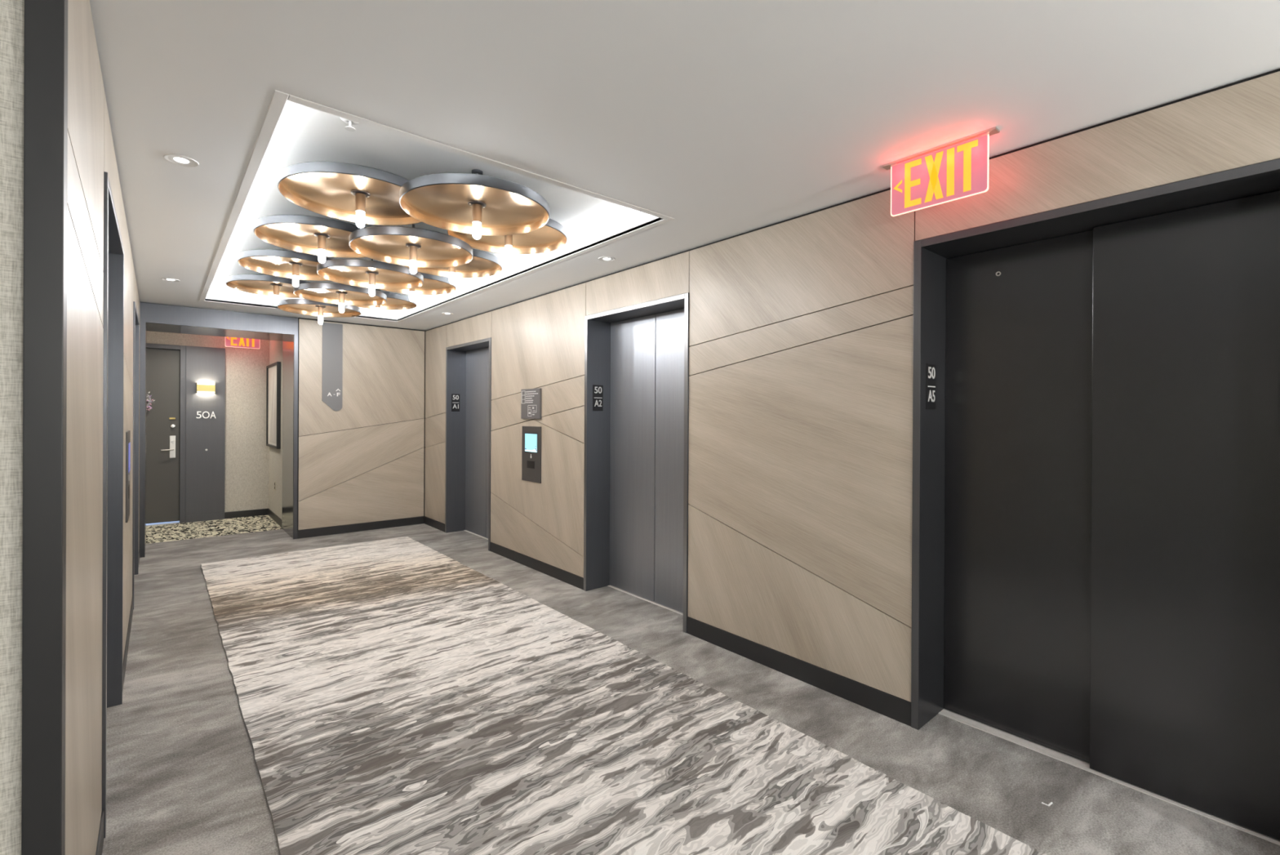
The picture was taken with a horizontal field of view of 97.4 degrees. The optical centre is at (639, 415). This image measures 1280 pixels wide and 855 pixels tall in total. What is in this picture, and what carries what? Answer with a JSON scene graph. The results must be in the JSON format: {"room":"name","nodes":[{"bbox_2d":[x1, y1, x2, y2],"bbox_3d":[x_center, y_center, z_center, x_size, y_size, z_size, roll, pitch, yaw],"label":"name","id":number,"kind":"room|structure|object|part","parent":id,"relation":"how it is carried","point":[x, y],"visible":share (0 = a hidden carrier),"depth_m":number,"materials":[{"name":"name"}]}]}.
{"room":"lobby","nodes":[
{"label":"lobby","id":0,"kind":"room"},
{"bbox_2d":[0,0,24,854],"bbox_3d":[-2.838,0.165,-0.149,4.096,2.700,0.135,0,0,-41],"label":"wall","id":1,"kind":"structure","parent":0,"point":[11,11],"depth_m":1.12,"materials":[{"name":"beige fabric"}]},
{"bbox_2d":[65,0,140,854],"bbox_3d":[-3.404,0.156,3.488,0.330,2.700,6.326,0,0,-41],"label":"wall","id":2,"kind":"structure","parent":0,"point":[91,148],"depth_m":1.56,"materials":[{"name":"grey wood"}]},
{"bbox_2d":[21,0,67,854],"bbox_3d":[-1.221,0.171,1.154,0.056,2.700,0.060,0,0,-41],"label":"trim","id":3,"kind":"structure","parent":2,"relation":"attached to","point":[46,21],"depth_m":1.13,"materials":[{"name":"grey metal"}]},
{"bbox_2d":[102,171,124,837],"bbox_3d":[-2.444,0.322,2.395,0.314,2.400,1.258,0,0,-41],"label":"door","id":4,"kind":"structure","parent":2,"relation":"in","point":[113,249],"depth_m":2.92,"materials":[{"name":"metal"}]},
{"bbox_2d":[95,547,139,854],"bbox_3d":[-3.258,1.455,3.555,0.026,0.103,6.220,0,0,-41],"label":"baseboard","id":5,"kind":"structure","parent":2,"relation":"attached to","point":[100,836],"depth_m":3.16,"materials":[{"name":"grey"}]},
{"bbox_2d":[125,430,130,522],"bbox_3d":[-3.227,0.369,3.545,0.013,0.550,0.370,0,0,-41],"label":"panel","id":6,"kind":"object","parent":2,"relation":"attached to","point":[127,433],"visible":1,"depth_m":3.41,"materials":[{"name":"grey metal"}]},
{"bbox_2d":[132,301,139,608],"bbox_3d":[-4.464,0.308,4.752,0.314,2.400,1.287,0,0,-41],"label":"door","id":7,"kind":"structure","parent":2,"relation":"in","point":[135,319],"depth_m":5.30,"materials":[{"name":"metal"}]},
{"bbox_2d":[146,330,282,519],"bbox_3d":[-6.632,0.134,6.717,4.068,2.700,1.530,0,0,-41],"label":"wall","id":8,"kind":"structure","parent":0,"point":[252,467],"depth_m":8.26,"materials":[{"name":"beige paint"}]},
{"bbox_2d":[146,342,225,525],"bbox_3d":[-6.653,0.261,7.741,1.490,2.482,0.348,0,0,-41],"label":"door","id":9,"kind":"structure","parent":8,"relation":"in","point":[185,481],"depth_m":7.82,"materials":[{"name":"grey laminate"}]},
{"bbox_2d":[146,391,155,410],"bbox_3d":[-6.708,-0.206,7.507,0.358,0.356,0.058,0,0,-41],"label":"wreath","id":10,"kind":"object","parent":9,"relation":"hanging from","point":[148,398],"visible":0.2,"depth_m":7.58,"materials":[{"name":"grey"}]},
{"bbox_3d":[-6.761,0.251,7.529,1.050,2.462,0.110,0,0,-41],"label":"frame","id":11,"kind":"part","parent":9,"relation":"part of","materials":[{"name":"grey wood"}]},
{"bbox_3d":[-6.461,0.424,7.772,0.066,0.307,0.012,0,0,-41],"label":"handle","id":12,"kind":"part","parent":9,"relation":"part of","materials":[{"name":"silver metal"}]},
{"bbox_3d":[-6.194,0.253,8.012,0.440,2.462,0.134,0,0,-41],"label":"panel","id":13,"kind":"part","parent":9,"relation":"part of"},
{"bbox_2d":[196,382,215,393],"bbox_3d":[-6.119,-0.394,7.923,0.204,0.140,0.100,0,0,-41],"label":"wall lamp","id":14,"kind":"object","parent":9,"relation":"attached to","point":[201,387],"visible":1,"depth_m":7.89,"materials":[{"name":"glass"}]},
{"bbox_2d":[196,411,215,417],"bbox_3d":[-6.144,-0.018,7.963,0.220,0.098,0.010,0,0,-41],"label":"number sign","id":15,"kind":"object","parent":9,"relation":"attached to","point":[197,411],"visible":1,"depth_m":7.96,"materials":[{"name":"white metal"}]},
{"bbox_2d":[224,508,281,527],"bbox_3d":[-5.374,1.441,7.802,0.538,0.095,1.330,0,0,-41],"label":"baseboard","id":16,"kind":"structure","parent":8,"relation":"attached to","point":[261,511],"depth_m":8.26,"materials":[{"name":"grey"}]},
{"bbox_2d":[266,361,280,448],"bbox_3d":[-5.241,-0.150,8.032,0.045,1.187,0.980,0,0,-41],"label":"picture","id":17,"kind":"object","parent":8,"relation":"attached to","point":[273,371],"visible":1,"depth_m":7.97,"materials":[{"name":"black"}]},
{"bbox_2d":[267,364,276,445],"bbox_3d":[-5.235,-0.150,8.037,0.020,1.127,0.920,0,0,-41],"label":"print","id":18,"kind":"object","parent":17,"relation":"attached to","point":[272,369],"depth_m":8.07,"materials":[{"name":"white paper"}]},
{"bbox_2d":[297,317,426,529],"bbox_3d":[-3.620,0.148,7.468,1.637,2.700,0.200,0,0,-41],"label":"wall","id":19,"kind":"structure","parent":0,"point":[363,460],"depth_m":7.35,"materials":[{"name":"grey wood"}]},
{"bbox_2d":[321,322,342,410],"bbox_3d":[-3.883,-0.617,7.098,0.229,1.107,0.012,0,0,-41],"label":"direction sign","id":20,"kind":"object","parent":19,"relation":"attached to","point":[332,333],"visible":0.99,"depth_m":7.10,"materials":[{"name":"grey metal"}]},
{"bbox_2d":[297,515,423,538],"bbox_3d":[-3.606,1.448,7.365,1.531,0.100,0.026,0,0,-41],"label":"baseboard","id":21,"kind":"structure","parent":19,"relation":"attached to","point":[304,533],"depth_m":7.30,"materials":[{"name":"grey wood"}]},
{"bbox_2d":[89,0,1279,330],"bbox_3d":[-3.164,-1.282,2.930,7.600,0.180,11.980,0,0,-41],"label":"ceiling","id":22,"kind":"structure","parent":0,"point":[722,119],"depth_m":2.06,"materials":[{"name":"white paint"}]},
{"bbox_2d":[160,277,179,281],"bbox_3d":[-4.131,-1.214,4.947,0.128,0.034,0.128,0,0,-41],"label":"recessed light","id":23,"kind":"object","parent":22,"relation":"in","point":[171,279],"visible":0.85,"depth_m":4.94,"materials":[{"name":"white metal"}]},
{"bbox_2d":[163,153,199,167],"bbox_3d":[-2.127,-1.199,2.608,0.128,0.034,0.128,0,0,-41],"label":"recessed light","id":24,"kind":"object","parent":22,"relation":"in","point":[166,156],"visible":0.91,"depth_m":2.61,"materials":[{"name":"white"}]},
{"bbox_2d":[225,337,259,348],"bbox_3d":[-5.631,-1.091,7.968,0.470,0.245,0.048,0,0,-41],"label":"exit sign","id":25,"kind":"object","parent":22,"relation":"hanging from","point":[229,341],"visible":0.65,"depth_m":7.96,"materials":[{"name":"red plastic"}]},
{"bbox_2d":[226,274,309,304],"bbox_3d":[-3.505,-1.215,5.418,0.784,0.286,0.784,0,0,-41],"label":"light","id":26,"kind":"object","parent":22,"relation":"attached to","point":[276,286],"visible":0.75,"depth_m":5.39,"materials":[{"name":"gold metal"}]},
{"bbox_3d":[-3.505,-1.117,5.418,0.043,0.088,0.043,0,0,-41],"label":"bulb","id":27,"kind":"part","parent":26,"relation":"part of","materials":[{"name":"white glass"}]},
{"bbox_2d":[273,284,279,295],"bbox_3d":[-3.505,-1.209,5.418,0.053,0.096,0.053,0,0,-41],"label":"socket","id":28,"kind":"object","parent":26,"relation":"attached to","point":[276,287],"depth_m":5.40,"materials":[{"name":"brown metal"}]},
{"bbox_2d":[237,248,332,287],"bbox_3d":[-2.848,-1.211,4.651,0.784,0.286,0.784,0,0,-41],"label":"light","id":29,"kind":"object","parent":22,"relation":"attached to","point":[296,265],"visible":0.79,"depth_m":4.62,"materials":[{"name":"gold"}]},
{"bbox_2d":[292,263,299,276],"bbox_3d":[-2.848,-1.205,4.651,0.053,0.096,0.053,0,0,-41],"label":"socket","id":30,"kind":"object","parent":29,"relation":"attached to","point":[295,267],"depth_m":4.63,"materials":[{"name":"brown metal"}]},
{"bbox_3d":[-2.848,-1.112,4.651,0.043,0.088,0.043,0,0,-41],"label":"bulb","id":31,"kind":"part","parent":29,"relation":"part of","materials":[{"name":"white glass"}]},
{"bbox_2d":[253,214,365,262],"bbox_3d":[-2.210,-1.206,3.906,0.784,0.286,0.784,0,0,-41],"label":"light","id":32,"kind":"object","parent":22,"relation":"attached to","point":[321,237],"visible":0.84,"depth_m":3.87,"materials":[{"name":"gold"}]},
{"bbox_2d":[317,235,326,250],"bbox_3d":[-2.210,-1.200,3.906,0.053,0.096,0.053,0,0,-41],"label":"socket","id":33,"kind":"object","parent":32,"relation":"attached to","point":[322,239],"depth_m":3.89,"materials":[{"name":"brown metal"}]},
{"bbox_3d":[-2.211,-1.108,3.907,0.043,0.088,0.043,0,0,-41],"label":"bulb","id":34,"kind":"part","parent":32,"relation":"part of","materials":[{"name":"white glass"}]},
{"bbox_2d":[277,298,360,324],"bbox_3d":[-3.445,-1.174,6.062,0.784,0.370,0.784,0,0,-41],"label":"light","id":35,"kind":"object","parent":22,"relation":"attached to","point":[300,306],"visible":0.88,"depth_m":6.08,"materials":[{"name":"gold"}]},
{"bbox_2d":[317,306,323,316],"bbox_3d":[-3.445,-1.125,6.062,0.053,0.096,0.053,0,0,-41],"label":"socket","id":36,"kind":"object","parent":35,"relation":"attached to","point":[320,309],"depth_m":6.04,"materials":[{"name":"brown metal"}]},
{"bbox_3d":[-3.445,-1.033,6.062,0.043,0.088,0.043,0,0,-41],"label":"bulb","id":37,"kind":"part","parent":35,"relation":"part of","materials":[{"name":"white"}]},
{"bbox_2d":[293,282,386,312],"bbox_3d":[-2.846,-1.169,5.363,0.784,0.370,0.784,0,0,-41],"label":"light","id":38,"kind":"object","parent":22,"relation":"attached to","point":[342,295],"visible":0.93,"depth_m":5.37,"materials":[{"name":"gold metal"}]},
{"bbox_2d":[338,293,344,303],"bbox_3d":[-2.846,-1.121,5.364,0.053,0.096,0.053,0,0,-41],"label":"socket","id":39,"kind":"object","parent":38,"relation":"attached to","point":[341,295],"depth_m":5.34,"materials":[{"name":"brown metal"}]},
{"bbox_3d":[-2.847,-1.028,5.364,0.043,0.088,0.043,0,0,-41],"label":"bulb","id":40,"kind":"part","parent":38,"relation":"part of","materials":[{"name":"white glass"}]},
{"bbox_2d":[277,161,421,227],"bbox_3d":[-1.572,-1.202,3.162,0.784,0.286,0.784,0,0,-41],"label":"light","id":41,"kind":"object","parent":22,"relation":"attached to","point":[362,195],"visible":0.91,"depth_m":3.13,"materials":[{"name":"gold metal"}]},
{"bbox_2d":[355,192,365,213],"bbox_3d":[-1.572,-1.196,3.162,0.053,0.096,0.053,0,0,-41],"label":"socket","id":42,"kind":"object","parent":41,"relation":"attached to","point":[360,197],"depth_m":3.14,"materials":[{"name":"brown metal"}]},
{"bbox_3d":[-1.573,-1.103,3.163,0.043,0.088,0.043,0,0,-41],"label":"bulb","id":43,"kind":"part","parent":41,"relation":"part of","materials":[{"name":"white glass"}]},
{"bbox_2d":[340,117,358,131],"bbox_3d":[-1.311,-1.320,2.543,0.080,0.045,0.080,0,0,-41],"label":"sprinkler","id":44,"kind":"object","parent":22,"relation":"attached to","point":[349,128],"visible":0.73,"depth_m":2.54,"materials":[{"name":"white metal"}]},
{"bbox_2d":[316,258,423,296],"bbox_3d":[-2.192,-1.165,4.600,0.784,0.370,0.784,0,0,-41],"label":"light","id":45,"kind":"object","parent":22,"relation":"attached to","point":[371,274],"visible":0.96,"depth_m":4.59,"materials":[{"name":"gold metal"}]},
{"bbox_2d":[368,272,375,285],"bbox_3d":[-2.192,-1.116,4.600,0.053,0.096,0.053,0,0,-41],"label":"socket","id":46,"kind":"object","parent":45,"relation":"attached to","point":[371,276],"depth_m":4.58,"materials":[{"name":"brown metal"}]},
{"bbox_3d":[-2.193,-1.024,4.601,0.043,0.088,0.043,0,0,-41],"label":"bulb","id":47,"kind":"part","parent":45,"relation":"part of","materials":[{"name":"white glass"}]},
{"bbox_2d":[355,289,417,316],"bbox_3d":[-2.824,-1.213,6.053,0.784,0.286,0.784,0,0,-41],"label":"light","id":48,"kind":"object","parent":22,"relation":"attached to","point":[395,301],"visible":0.51,"depth_m":6.26,"materials":[{"name":"gold metal"}]},
{"bbox_3d":[-2.825,-1.115,6.053,0.043,0.088,0.043,0,0,-41],"label":"bulb","id":49,"kind":"part","parent":48,"relation":"part of","materials":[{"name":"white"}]},
{"bbox_3d":[-2.824,-1.241,6.053,0.784,0.055,0.784,0,0,-41],"label":"dish","id":50,"kind":"part","parent":48,"relation":"part of","materials":[{"name":"gold"}]},
{"bbox_2d":[349,223,472,274],"bbox_3d":[-1.555,-1.160,3.856,0.784,0.370,0.784,0,0,-41],"label":"light","id":51,"kind":"object","parent":22,"relation":"attached to","point":[414,247],"visible":0.95,"depth_m":3.85,"materials":[{"name":"gold"}]},
{"bbox_2d":[408,245,417,261],"bbox_3d":[-1.555,-1.112,3.856,0.053,0.096,0.053,0,0,-41],"label":"socket","id":52,"kind":"object","parent":51,"relation":"attached to","point":[412,249],"depth_m":3.83,"materials":[{"name":"brown metal"}]},
{"bbox_3d":[-1.555,-1.019,3.856,0.043,0.088,0.043,0,0,-41],"label":"bulb","id":53,"kind":"part","parent":51,"relation":"part of","materials":[{"name":"white glass"}]},
{"bbox_2d":[380,271,456,301],"bbox_3d":[-2.122,-1.208,5.233,0.784,0.286,0.784,0,0,-41],"label":"light","id":54,"kind":"object","parent":22,"relation":"attached to","point":[433,284],"visible":0.52,"depth_m":5.45,"materials":[{"name":"gold metal"}]},
{"bbox_2d":[408,287,415,292],"bbox_3d":[-2.122,-1.202,5.233,0.053,0.096,0.053,0,0,-41],"label":"socket","id":55,"kind":"object","parent":54,"relation":"attached to","point":[411,290],"depth_m":5.21,"materials":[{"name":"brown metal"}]},
{"bbox_3d":[-2.122,-1.109,5.233,0.043,0.088,0.043,0,0,-41],"label":"bulb","id":56,"kind":"part","parent":54,"relation":"part of","materials":[{"name":"white glass"}]},
{"bbox_2d":[199,89,674,322],"bbox_3d":[-2.193,-1.219,4.601,2.015,0.066,5.028,0,0,-41],"label":"cove","id":57,"kind":"structure","parent":22,"relation":"attached to","point":[279,99],"depth_m":3.22,"materials":[{"name":"white paint"}]},
{"bbox_2d":[403,248,502,284],"bbox_3d":[-1.510,-1.204,4.519,0.784,0.286,0.784,0,0,-41],"label":"light","id":58,"kind":"object","parent":22,"relation":"attached to","point":[483,264],"visible":0.52,"depth_m":4.74,"materials":[{"name":"gold"}]},
{"bbox_3d":[-1.511,-1.105,4.519,0.043,0.088,0.043,0,0,-41],"label":"bulb","id":59,"kind":"part","parent":58,"relation":"part of","materials":[{"name":"white glass"}]},
{"bbox_2d":[448,266,455,273],"bbox_3d":[-1.510,-1.198,4.519,0.053,0.096,0.053,0,0,-41],"label":"socket","id":60,"kind":"object","parent":58,"relation":"attached to","point":[451,269],"depth_m":4.50,"materials":[{"name":"brown metal"}]},
{"bbox_2d":[399,168,549,239],"bbox_3d":[-0.894,-1.156,3.085,0.784,0.370,0.784,0,0,-41],"label":"light","id":61,"kind":"object","parent":22,"relation":"attached to","point":[477,204],"visible":1,"depth_m":3.06,"materials":[{"name":"gold"}]},
{"bbox_3d":[-0.895,-1.015,3.085,0.043,0.088,0.043,0,0,-41],"label":"bulb","id":62,"kind":"part","parent":61,"relation":"part of","materials":[{"name":"white glass"}]},
{"bbox_2d":[471,203,482,223],"bbox_3d":[-0.894,-1.107,3.085,0.053,0.096,0.053,0,0,-41],"label":"socket","id":63,"kind":"object","parent":61,"relation":"attached to","point":[477,208],"depth_m":3.06,"materials":[{"name":"brown metal"}]},
{"bbox_3d":[-0.894,-1.255,3.085,0.060,0.172,0.060,0,0,-41],"label":"stem","id":64,"kind":"part","parent":61,"relation":"part of","materials":[{"name":"grey metal"}]},
{"bbox_2d":[447,218,567,259],"bbox_3d":[-0.886,-1.199,3.790,0.784,0.286,0.784,0,0,-41],"label":"light","id":65,"kind":"object","parent":22,"relation":"attached to","point":[553,236],"visible":0.59,"depth_m":3.98,"materials":[{"name":"gold metal"}]},
{"bbox_2d":[504,235,512,246],"bbox_3d":[-0.886,-1.193,3.790,0.053,0.096,0.053,0,0,-41],"label":"socket","id":66,"kind":"object","parent":65,"relation":"attached to","point":[508,238],"depth_m":3.77,"materials":[{"name":"brown metal"}]},
{"bbox_3d":[-0.886,-1.101,3.790,0.043,0.088,0.043,0,0,-41],"label":"bulb","id":67,"kind":"part","parent":65,"relation":"part of","materials":[{"name":"white glass"}]},
{"bbox_2d":[598,256,615,261],"bbox_3d":[-0.248,-1.193,4.218,0.128,0.034,0.128,0,0,-41],"label":"recessed light","id":68,"kind":"object","parent":22,"relation":"in","point":[599,258],"visible":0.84,"depth_m":4.22,"materials":[{"name":"white"}]},
{"bbox_2d":[882,126,999,216],"bbox_3d":[1.300,-1.046,2.461,0.048,0.245,0.470,0,0,-41],"label":"exit sign","id":69,"kind":"object","parent":22,"relation":"hanging from","point":[958,169],"visible":1,"depth_m":2.44,"materials":[{"name":"red plastic"}]},
{"bbox_3d":[1.300,-1.164,2.461,0.048,0.010,0.470,0,0,-41],"label":"ceiling plate","id":70,"kind":"part","parent":69,"relation":"part of","materials":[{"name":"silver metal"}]},
{"bbox_2d":[102,514,1279,854],"bbox_3d":[-3.191,1.537,2.872,7.500,0.061,11.900,0,0,-41],"label":"floor","id":71,"kind":"structure","parent":0,"point":[183,777],"depth_m":2.66,"materials":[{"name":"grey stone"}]},
{"bbox_2d":[138,302,297,557],"bbox_3d":[-5.010,0.142,6.686,1.492,2.700,0.828,0,0,-41],"label":"portal","id":72,"kind":"object","parent":71,"relation":"on","point":[153,317],"visible":0.91,"depth_m":6.62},
{"bbox_2d":[200,536,1048,854],"bbox_3d":[-1.420,1.509,3.705,2.025,0.012,6.867,0,0,-41],"label":"rug","id":73,"kind":"object","parent":71,"relation":"on","point":[396,695],"visible":1,"depth_m":2.63,"materials":[{"name":"carpet"}]},
{"bbox_2d":[1041,801,1053,805],"bbox_3d":[1.611,1.529,2.223,0.034,0.006,0.029,0,0,-41],"label":"scrap","id":74,"kind":"object","parent":71,"relation":"on","point":[1051,802],"visible":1,"depth_m":2.22,"materials":[{"name":"white paper"}]},
{"bbox_2d":[424,68,1279,702],"bbox_3d":[0.215,0.173,4.350,0.330,2.700,9.726,0,0,-41],"label":"wall","id":75,"kind":"structure","parent":0,"point":[801,327],"depth_m":3.25,"materials":[{"name":"grey wood"}]},
{"bbox_2d":[444,337,492,551],"bbox_3d":[-1.978,0.317,6.882,0.314,2.400,1.287,0,0,-41],"label":"door","id":76,"kind":"structure","parent":75,"relation":"in","point":[468,365],"depth_m":7.26,"materials":[{"name":"metal"}]},
{"bbox_2d":[451,393,459,411],"bbox_3d":[-2.398,-0.174,7.315,0.110,0.227,0.006,0,0,-41],"label":"number sign","id":77,"kind":"object","parent":76,"relation":"attached to","point":[455,397],"visible":1,"depth_m":7.31,"materials":[{"name":"black plastic"}]},
{"bbox_3d":[-1.895,1.510,6.960,0.078,0.014,1.215,0,0,-41],"label":"sill","id":78,"kind":"part","parent":76,"relation":"part of","materials":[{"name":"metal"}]},
{"bbox_2d":[521,426,541,483],"bbox_3d":[-1.083,0.377,5.601,0.013,0.550,0.370,0,0,-41],"label":"panel","id":79,"kind":"object","parent":75,"relation":"attached to","point":[531,435],"visible":1,"depth_m":5.59,"materials":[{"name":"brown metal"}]},
{"bbox_2d":[520,387,542,418],"bbox_3d":[-1.085,-0.122,5.597,0.023,0.298,0.370,0,0,-41],"label":"plaque","id":80,"kind":"object","parent":75,"relation":"attached to","point":[531,398],"visible":1,"depth_m":5.58,"materials":[{"name":"grey metal"}]},
{"bbox_2d":[521,390,537,403],"bbox_3d":[-1.100,-0.191,5.598,0.001,0.130,0.328,0,0,-41],"label":"print","id":81,"kind":"object","parent":80,"relation":"on","point":[527,396],"depth_m":5.59,"materials":[{"name":"grey paper"}]},
{"bbox_2d":[583,292,690,632],"bbox_3d":[0.042,0.331,4.524,0.314,2.400,1.258,0,0,-41],"label":"door","id":82,"kind":"structure","parent":75,"relation":"in","point":[636,504],"depth_m":4.72,"materials":[{"name":"metal"}]},
{"bbox_2d":[592,384,603,410],"bbox_3d":[-0.369,-0.160,4.946,0.110,0.227,0.006,0,0,-41],"label":"number sign","id":83,"kind":"object","parent":82,"relation":"attached to","point":[597,390],"visible":1,"depth_m":4.94,"materials":[{"name":"black plastic"}]},
{"bbox_3d":[0.125,1.525,4.603,0.078,0.014,1.186,0,0,-41],"label":"sill","id":84,"kind":"part","parent":82,"relation":"part of","materials":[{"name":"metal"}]},
{"bbox_2d":[423,515,911,725],"bbox_3d":[0.121,1.464,4.212,0.026,0.116,9.626,0,0,-41],"label":"baseboard","id":85,"kind":"structure","parent":75,"relation":"attached to","point":[898,708],"depth_m":3.36,"materials":[{"name":"grey"}]},
{"bbox_2d":[911,158,1279,844],"bbox_3d":[1.880,0.344,2.385,0.323,2.400,1.283,0,0,-41],"label":"door","id":86,"kind":"structure","parent":75,"relation":"in","point":[1095,508],"depth_m":2.37,"materials":[{"name":"metal"}]},
{"bbox_2d":[925,363,936,409],"bbox_3d":[1.458,-0.147,2.813,0.110,0.227,0.006,0,0,-41],"label":"number sign","id":87,"kind":"object","parent":86,"relation":"attached to","point":[931,369],"visible":1,"depth_m":2.81,"materials":[{"name":"black"}]},
{"bbox_3d":[1.960,1.538,2.461,0.078,0.014,1.211,0,0,-41],"label":"sill","id":88,"kind":"part","parent":86,"relation":"part of","materials":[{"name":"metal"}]}
]}

